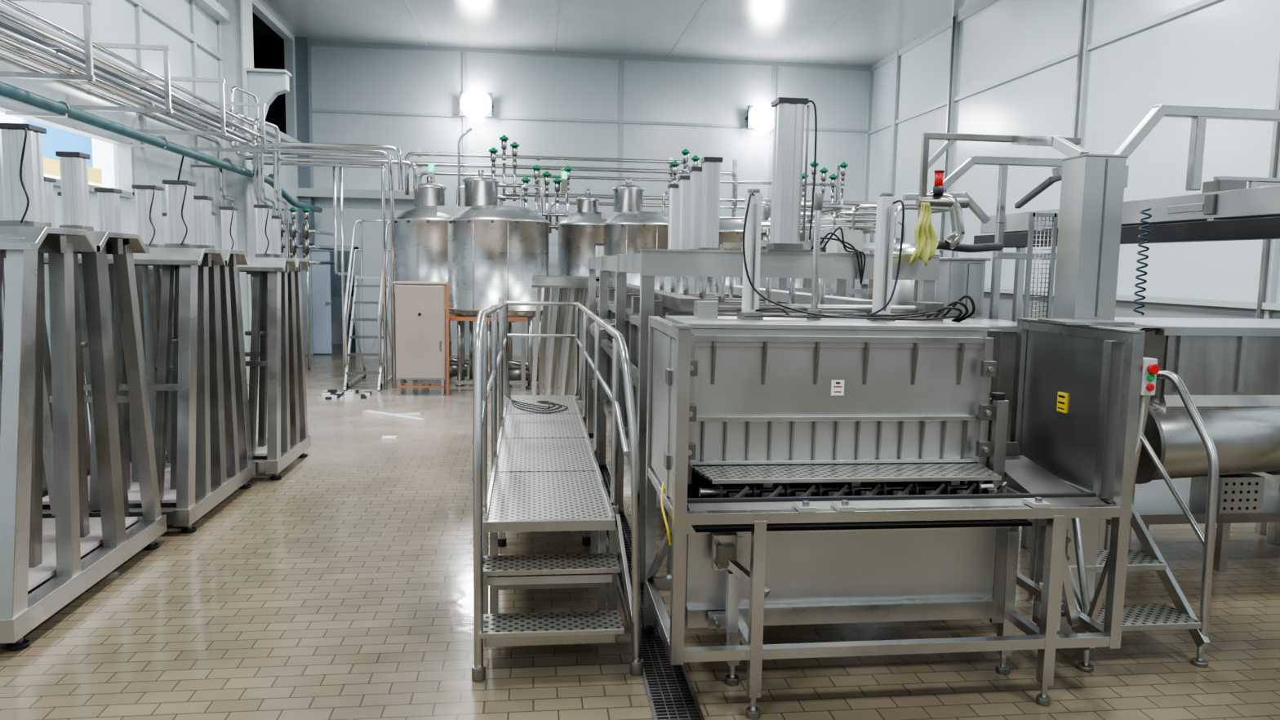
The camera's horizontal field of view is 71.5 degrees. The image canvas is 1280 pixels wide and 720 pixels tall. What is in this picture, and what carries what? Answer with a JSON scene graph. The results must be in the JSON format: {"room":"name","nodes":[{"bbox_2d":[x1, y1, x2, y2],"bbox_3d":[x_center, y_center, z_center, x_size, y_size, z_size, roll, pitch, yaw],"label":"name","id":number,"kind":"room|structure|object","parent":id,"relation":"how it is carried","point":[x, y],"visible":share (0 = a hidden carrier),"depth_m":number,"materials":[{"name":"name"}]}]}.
{"room":"processing plant","nodes":[
{"label":"processing plant","id":0,"kind":"room"},
{"bbox_2d":[0,0,305,440],"bbox_3d":[-4.925,-1.675,4.538,0.150,5.800,24.500,0,6,-7],"label":"wall","id":1,"kind":"structure","parent":0,"point":[113,21],"depth_m":10.26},
{"bbox_2d":[0,99,135,198],"bbox_3d":[-5.180,-1.766,7.005,0.140,0.610,5.110,0,6,-7],"label":"window","id":2,"kind":"structure","parent":1,"relation":"in","point":[126,168],"depth_m":8.86,"materials":[{"name":"grey"}]},
{"bbox_2d":[0,0,302,164],"bbox_3d":[-4.717,-3.150,4.251,0.180,2.800,24.200,0,6,-7],"label":"trim","id":3,"kind":"structure","parent":1,"relation":"attached to","point":[212,8],"depth_m":10.31,"materials":[{"name":"grey metal"}]},
{"bbox_2d":[0,81,322,213],"bbox_3d":[-5.124,-1.522,8.836,0.478,1.582,15.000,0,6,-7],"label":"pipe","id":4,"kind":"object","parent":1,"relation":"attached to","point":[56,108],"visible":0.8,"depth_m":8.36,"materials":[{"name":"metal"}]},
{"bbox_2d":[252,11,286,133],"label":"window","id":5,"kind":"structure","parent":0,"point":[268,46],"depth_m":16.11,"materials":[{"name":"black glass"}]},
{"bbox_2d":[302,45,869,355],"bbox_3d":[-0.887,-2.971,17.377,11.370,5.800,0.150,0,6,-7],"label":"wall","id":6,"kind":"structure","parent":0,"point":[344,78],"depth_m":17.05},
{"bbox_2d":[308,244,359,355],"bbox_3d":[-5.817,-1.131,16.926,0.950,2.065,0.250,0,6,-7],"label":"door","id":7,"kind":"structure","parent":6,"relation":"in","point":[319,275],"depth_m":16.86,"materials":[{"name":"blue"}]},
{"bbox_2d":[458,88,493,119],"bbox_3d":[-3.080,-4.790,16.715,0.630,0.560,0.240,0,6,-7],"label":"floodlight","id":8,"kind":"object","parent":6,"relation":"attached to","point":[474,104],"visible":1,"depth_m":16.60,"materials":[{"name":"grey plastic"}]},
{"bbox_2d":[294,36,873,355],"bbox_3d":[-0.857,-2.945,17.130,10.970,5.800,0.350,0,6,-7],"label":"trim","id":9,"kind":"structure","parent":6,"relation":"attached to","point":[306,193],"depth_m":16.75,"materials":[{"name":"grey metal"}]},
{"bbox_2d":[745,102,773,132],"bbox_3d":[2.389,-4.726,17.387,0.630,0.560,0.240,0,6,-7],"label":"floodlight","id":10,"kind":"object","parent":6,"relation":"attached to","point":[760,117],"visible":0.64,"depth_m":17.27,"materials":[{"name":"grey plastic"}]},
{"bbox_2d":[257,0,983,66],"bbox_3d":[0.633,-4.595,4.999,11.370,0.100,24.700,0,6,-7],"label":"ceiling","id":11,"kind":"structure","parent":0,"point":[761,30],"depth_m":14.90,"materials":[{"name":"white paint"}]},
{"bbox_2d":[404,0,864,62],"bbox_3d":[0.903,-4.530,4.938,6.886,0.006,24.500,0,6,-7],"label":"trim","id":12,"kind":"structure","parent":11,"relation":"attached to","point":[406,1],"depth_m":14.93,"materials":[{"name":"grey metal"}]},
{"bbox_2d":[0,344,1279,719],"bbox_3d":[-0.630,1.117,6.884,13.370,0.100,27.500,0,6,-7],"label":"floor","id":13,"kind":"structure","parent":0,"point":[340,586],"depth_m":4.32,"materials":[{"name":"tile"}]},
{"bbox_2d":[0,122,166,651],"bbox_3d":[-3.463,0.040,4.631,1.270,2.420,1.704,0,6,-7],"label":"press","id":14,"kind":"object","parent":13,"relation":"on","point":[42,399],"visible":1,"depth_m":4.51,"materials":[{"name":"metal"}]},
{"bbox_2d":[42,176,255,533],"bbox_3d":[-3.562,-0.081,6.272,1.270,2.310,1.414,0,6,-7],"label":"press","id":15,"kind":"object","parent":13,"relation":"on","point":[197,381],"visible":0.62,"depth_m":6.08,"materials":[{"name":"metal"}]},
{"bbox_2d":[0,0,417,389],"bbox_3d":[-3.952,-1.140,8.311,2.699,3.970,11.600,0,6,-7],"label":"pipes","id":16,"kind":"object","parent":13,"relation":"on","point":[68,68],"visible":0.93,"depth_m":9.73,"materials":[{"name":"metal"}]},
{"bbox_2d":[129,204,311,479],"bbox_3d":[-3.558,-0.183,7.564,1.270,2.240,1.104,0,6,-7],"label":"rack","id":17,"kind":"object","parent":13,"relation":"on","point":[277,333],"visible":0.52,"depth_m":7.46,"materials":[{"name":"metal"}]},
{"bbox_2d":[216,0,291,384],"bbox_3d":[-5.395,-2.544,12.619,0.870,5.800,0.450,0,6,-7],"label":"steel column","id":18,"kind":"structure","parent":13,"relation":"on","point":[235,36],"depth_m":12.39,"materials":[{"name":"grey metal"}]},
{"bbox_2d":[275,207,334,370],"bbox_3d":[-5.428,-1.209,15.050,0.576,2.630,1.688,2,6,13],"label":"valve manifold","id":19,"kind":"object","parent":13,"relation":"on","point":[304,231],"visible":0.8,"depth_m":14.29,"materials":[{"name":"metal"}]},
{"bbox_2d":[316,389,371,399],"bbox_3d":[-3.929,0.455,11.847,0.648,0.052,0.626,0,6,-7],"label":"rubble","id":20,"kind":"object","parent":13,"relation":"on","point":[328,394],"visible":1,"depth_m":11.70,"materials":[{"name":"white"}]},
{"bbox_2d":[342,219,391,391],"bbox_3d":[-3.934,-0.845,12.956,0.516,2.433,1.550,0,6,-7],"label":"step ladder","id":21,"kind":"object","parent":13,"relation":"on","point":[363,372],"visible":0.82,"depth_m":12.77,"materials":[{"name":"metal"}]},
{"bbox_2d":[362,409,425,439],"bbox_3d":[-2.664,0.697,9.885,0.624,0.030,1.775,-2,7,-23],"label":"debris","id":22,"kind":"object","parent":13,"relation":"on","point":[405,416],"visible":1,"depth_m":10.24,"materials":[{"name":"white"}]},
{"bbox_2d":[392,280,449,395],"bbox_3d":[-2.944,-0.294,12.062,0.720,1.530,0.360,0,6,-7],"label":"cabinet","id":23,"kind":"object","parent":13,"relation":"on","point":[421,308],"visible":1,"depth_m":11.90,"materials":[{"name":"beige metal"}]},
{"bbox_2d":[394,169,550,391],"bbox_3d":[-2.498,-1.216,13.187,2.310,3.140,1.790,0,6,-7],"label":"tanks","id":24,"kind":"object","parent":13,"relation":"on","point":[486,251],"visible":0.75,"depth_m":12.66,"materials":[{"name":"metal"}]},
{"bbox_2d":[471,297,643,682],"bbox_3d":[-0.615,0.371,5.969,0.769,1.577,4.416,0,6,-7],"label":"platform","id":25,"kind":"object","parent":13,"relation":"on","point":[546,475],"visible":1,"depth_m":4.35,"materials":[{"name":"metal"}]},
{"bbox_2d":[531,243,613,408],"bbox_3d":[-0.915,-0.452,11.416,0.950,2.050,1.950,0,6,-7],"label":"machine","id":26,"kind":"object","parent":13,"relation":"on","point":[560,357],"visible":0.53,"depth_m":10.77,"materials":[{"name":"metal"}]},
{"bbox_2d":[556,178,684,383],"bbox_3d":[-0.311,-1.209,13.671,2.062,3.100,1.336,3,6,17],"label":"tanks","id":27,"kind":"object","parent":13,"relation":"on","point":[628,229],"visible":0.41,"depth_m":13.24,"materials":[{"name":"metal"}]},
{"bbox_2d":[600,459,704,719],"bbox_3d":[-0.046,1.250,5.196,0.200,0.011,7.000,0,6,-7],"label":"channel","id":28,"kind":"object","parent":13,"relation":"on","point":[671,695],"visible":0.32,"depth_m":3.92,"materials":[{"name":"black"}]},
{"bbox_2d":[404,128,906,243],"bbox_3d":[0.406,-1.732,14.852,8.465,3.915,0.430,0,6,-7],"label":"pipes","id":29,"kind":"object","parent":13,"relation":"on","point":[566,175],"visible":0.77,"depth_m":14.59,"materials":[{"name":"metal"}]},
{"bbox_2d":[693,200,830,293],"bbox_3d":[1.934,-1.146,14.293,2.161,2.920,1.253,2,6,6],"label":"tank","id":30,"kind":"object","parent":13,"relation":"on","point":[730,230],"visible":0.11,"depth_m":13.76,"materials":[{"name":"metal"}]},
{"bbox_2d":[586,97,942,590],"bbox_3d":[0.509,-0.284,7.055,1.770,2.690,4.595,0,6,-7],"label":"press","id":31,"kind":"object","parent":13,"relation":"on","point":[693,250],"visible":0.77,"depth_m":4.98,"materials":[{"name":"metal"}]},
{"bbox_2d":[909,202,938,266],"bbox_3d":[1.527,-0.676,4.794,0.159,0.343,0.076,0,6,-7],"label":"cleaning cloth","id":32,"kind":"object","parent":31,"relation":"hanging from","point":[926,241],"visible":1,"depth_m":4.79,"materials":[{"name":"yellow fabric"}]},
{"bbox_2d":[719,202,958,318],"bbox_3d":[2.570,-0.693,11.492,2.985,2.635,2.855,0,6,-7],"label":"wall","id":33,"kind":"structure","parent":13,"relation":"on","point":[904,292],"depth_m":10.88,"materials":[{"name":"metal"}]},
{"bbox_2d":[642,188,1145,719],"bbox_3d":[1.083,0.303,4.086,2.095,2.170,1.140,0,6,-7],"label":"machine","id":34,"kind":"object","parent":13,"relation":"on","point":[814,468],"visible":1,"depth_m":3.91,"materials":[{"name":"metal"}]},
{"bbox_2d":[1135,357,1159,453],"bbox_3d":[2.053,0.468,3.688,0.060,0.960,0.137,0,6,-7],"label":"box","id":35,"kind":"object","parent":34,"relation":"attached to","point":[1150,368],"visible":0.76,"depth_m":3.60,"materials":[{"name":"grey metal"}]},
{"bbox_2d":[935,257,991,319],"bbox_3d":[2.478,0.152,7.005,0.360,1.900,0.240,0,6,-7],"label":"tall cabinet","id":36,"kind":"object","parent":13,"relation":"on","point":[958,277],"visible":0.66,"depth_m":6.82,"materials":[{"name":"metal"}]},
{"bbox_2d":[943,318,1032,547],"bbox_3d":[2.145,0.502,5.554,1.050,1.500,1.760,0,6,-7],"label":"housing","id":37,"kind":"object","parent":13,"relation":"on","point":[1003,332],"visible":0.09,"depth_m":5.66,"materials":[{"name":"metal"}]},
{"bbox_2d":[1022,213,1057,600],"bbox_3d":[2.107,0.276,4.795,0.150,2.110,0.020,0,6,-7],"label":"guard","id":38,"kind":"object","parent":13,"relation":"on","point":[1032,215],"visible":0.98,"depth_m":4.71,"materials":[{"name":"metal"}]},
{"bbox_2d":[1031,153,1128,634],"bbox_3d":[2.119,0.216,4.274,0.255,2.340,0.190,0,6,-7],"label":"column","id":39,"kind":"structure","parent":13,"relation":"on","point":[1093,185],"depth_m":4.12,"materials":[{"name":"metal"}]},
{"bbox_2d":[902,103,1279,301],"bbox_3d":[2.938,-0.028,5.223,2.700,2.651,1.434,0,6,-7],"label":"gantry","id":40,"kind":"object","parent":13,"relation":"on","point":[954,202],"visible":0.82,"depth_m":5.12,"materials":[{"name":"metal"}]},
{"bbox_2d":[933,169,944,193],"bbox_3d":[1.717,-1.022,5.114,0.060,0.130,0.060,0,6,-7],"label":"beacon","id":41,"kind":"object","parent":40,"relation":"on","point":[938,188],"visible":1,"depth_m":5.09,"materials":[{"name":"red plastic"}]},
{"bbox_2d":[1133,208,1151,315],"bbox_3d":[2.486,-0.485,4.404,0.054,0.529,0.054,0,6,-7],"label":"air hose","id":42,"kind":"object","parent":40,"relation":"attached to","point":[1148,209],"visible":1,"depth_m":4.40,"materials":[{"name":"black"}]},
{"bbox_2d":[973,176,1279,493],"bbox_3d":[3.369,0.181,4.989,1.300,2.300,3.800,0,6,-7],"label":"conveyor","id":43,"kind":"object","parent":13,"relation":"on","point":[1225,210],"visible":0.7,"depth_m":4.58,"materials":[{"name":"metal"}]},
{"bbox_2d":[1035,370,1218,671],"bbox_3d":[2.297,0.721,4.328,0.646,1.330,1.023,0,6,-7],"label":"staircase","id":44,"kind":"structure","parent":13,"relation":"on","point":[1150,616],"depth_m":4.15,"materials":[{"name":"metal"}]},
{"bbox_2d":[1036,316,1279,571],"bbox_3d":[3.696,0.520,5.598,1.900,1.510,1.150,0,6,-7],"label":"cylindrical tank","id":45,"kind":"object","parent":13,"relation":"on","point":[1229,368],"visible":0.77,"depth_m":5.07,"materials":[{"name":"metal"}]},
{"bbox_2d":[864,0,1279,303],"bbox_3d":[6.113,-1.626,5.887,0.150,5.800,24.500,0,6,-7],"label":"wall","id":46,"kind":"structure","parent":0,"point":[1223,53],"depth_m":10.41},
{"bbox_2d":[862,0,1279,475],"bbox_3d":[5.989,-1.627,5.872,0.100,5.800,24.500,0,6,-7],"label":"trim","id":47,"kind":"structure","parent":46,"relation":"attached to","point":[1266,307],"depth_m":10.80,"materials":[{"name":"grey metal"}]},
{"label":"outside","id":48,"kind":"structure","parent":0,"visible":0},
{"bbox_2d":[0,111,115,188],"bbox_3d":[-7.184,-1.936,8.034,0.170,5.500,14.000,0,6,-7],"label":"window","id":49,"kind":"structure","parent":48,"point":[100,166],"depth_m":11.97,"materials":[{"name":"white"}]}
]}

